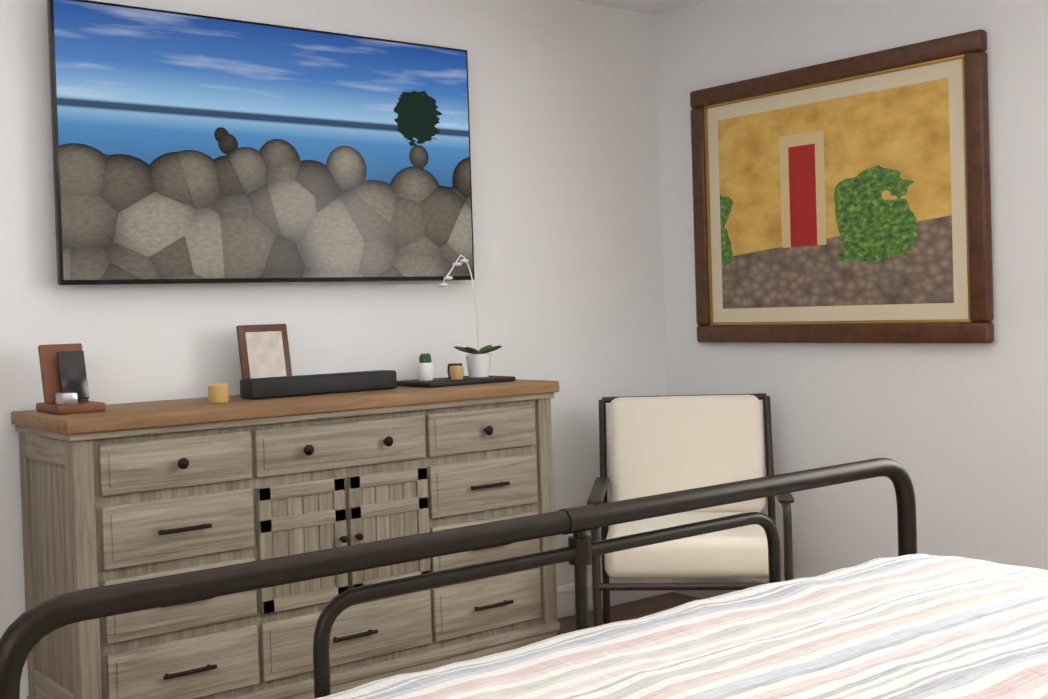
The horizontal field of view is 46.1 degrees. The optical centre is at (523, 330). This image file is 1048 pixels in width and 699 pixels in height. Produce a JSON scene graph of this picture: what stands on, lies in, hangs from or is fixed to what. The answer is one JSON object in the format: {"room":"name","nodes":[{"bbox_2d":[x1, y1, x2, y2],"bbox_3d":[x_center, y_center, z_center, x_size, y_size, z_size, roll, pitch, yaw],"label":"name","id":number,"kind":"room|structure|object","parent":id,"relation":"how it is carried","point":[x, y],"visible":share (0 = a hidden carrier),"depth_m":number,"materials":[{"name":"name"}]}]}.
{"room":"bedroom","nodes":[
{"label":"bedroom","id":0,"kind":"room"},
{"bbox_2d":[0,0,666,698],"bbox_3d":[-0.912,-0.045,4.091,3.995,2.440,0.120,-3,1,-39],"label":"wall","id":1,"kind":"structure","parent":0,"point":[566,198],"depth_m":4.61,"materials":[{"name":"white paint"}]},
{"bbox_2d":[47,0,474,284],"bbox_3d":[-0.794,-0.578,4.058,1.493,0.840,0.061,-3,1,-39],"label":"tv","id":2,"kind":"object","parent":1,"relation":"attached to","point":[187,148],"visible":0.98,"depth_m":3.95,"materials":[{"name":"black glass"}]},
{"bbox_2d":[556,576,671,618],"bbox_3d":[-0.460,1.095,4.355,2.720,0.125,0.020,-3,1,-39],"label":"baseboard","id":3,"kind":"structure","parent":1,"relation":"attached to","point":[565,600],"depth_m":4.99,"materials":[{"name":"white paint"}]},
{"bbox_2d":[557,592,700,634],"bbox_3d":[-1.335,1.255,3.222,5.830,0.100,8.340,-3,1,-39],"label":"floor","id":4,"kind":"structure","parent":0,"point":[637,609],"depth_m":4.94,"materials":[{"name":"brown wood"}]},
{"bbox_2d":[11,379,559,698],"bbox_3d":[-0.660,0.687,3.876,1.660,0.970,0.500,-3,1,-39],"label":"dresser","id":5,"kind":"object","parent":4,"relation":"on","point":[111,494],"visible":0.83,"depth_m":3.56,"materials":[{"name":"brown wood"}]},
{"bbox_2d":[36,343,105,413],"bbox_3d":[-1.279,0.132,3.466,0.130,0.189,0.200,-3,1,-39],"label":"stand","id":6,"kind":"object","parent":5,"relation":"on","point":[64,378],"visible":1,"depth_m":3.47,"materials":[{"name":"brown wood"}]},
{"bbox_2d":[208,383,228,402],"bbox_3d":[-0.902,0.185,3.638,0.059,0.055,0.060,-3,1,-39],"label":"candle jar","id":7,"kind":"object","parent":5,"relation":"on","point":[218,392],"visible":1,"depth_m":3.61,"materials":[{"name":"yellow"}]},
{"bbox_2d":[236,324,291,378],"bbox_3d":[-0.837,0.090,3.936,0.170,0.218,0.097,-3,1,-39],"label":"photo frame","id":8,"kind":"object","parent":5,"relation":"on","point":[264,351],"visible":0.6,"depth_m":3.91,"materials":[{"name":"brown wood"}]},
{"bbox_2d":[240,370,396,398],"bbox_3d":[-0.644,0.169,3.907,0.520,0.060,0.085,-3,1,-39],"label":"soundbar","id":9,"kind":"object","parent":5,"relation":"on","point":[282,386],"visible":1,"depth_m":3.85,"materials":[{"name":"black plastic"}]},
{"bbox_2d":[397,255,515,387],"bbox_3d":[-0.236,-0.040,4.233,0.378,0.442,0.220,-3,1,-39],"label":"decorative tray","id":10,"kind":"object","parent":5,"relation":"on","point":[478,363],"visible":0.98,"depth_m":4.22,"materials":[{"name":"black wood"}]},
{"bbox_2d":[0,458,1047,698],"bbox_3d":[0.751,0.514,1.284,2.086,1.321,2.241,-3,1,-39],"label":"bed","id":11,"kind":"object","parent":4,"relation":"on","point":[908,622],"visible":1,"depth_m":1.89,"materials":[{"name":"brown metal"}]},
{"bbox_2d":[587,393,793,626],"bbox_3d":[0.582,0.687,4.349,0.670,0.873,0.728,-2,1,6],"label":"chair","id":12,"kind":"object","parent":4,"relation":"on","point":[664,444],"visible":0.65,"depth_m":4.52,"materials":[{"name":"beige fabric"}]},
{"bbox_2d":[573,0,704,14],"bbox_3d":[-1.413,-1.284,3.176,5.830,0.100,8.340,-3,1,-39],"label":"ceiling","id":13,"kind":"structure","parent":0,"point":[654,7],"depth_m":5.00,"materials":[{"name":"white paint"}]},
{"bbox_2d":[656,0,1047,581],"bbox_3d":[2.047,-0.126,3.483,0.120,2.440,4.520,-3,1,-39],"label":"wall","id":14,"kind":"structure","parent":0,"point":[958,432],"depth_m":4.32,"materials":[{"name":"white paint"}]},
{"bbox_2d":[672,578,767,598],"bbox_3d":[1.982,1.034,3.519,0.020,0.125,4.370,-3,1,-39],"label":"baseboard","id":15,"kind":"structure","parent":14,"relation":"attached to","point":[703,594],"depth_m":5.05,"materials":[{"name":"white paint"}]},
{"bbox_2d":[690,29,993,342],"bbox_3d":[1.105,-0.465,4.511,0.041,1.020,1.300,-3,1,-39],"label":"painting","id":16,"kind":"object","parent":14,"relation":"attached to","point":[846,200],"visible":1,"depth_m":4.42,"materials":[{"name":"brown wood"}]}
]}

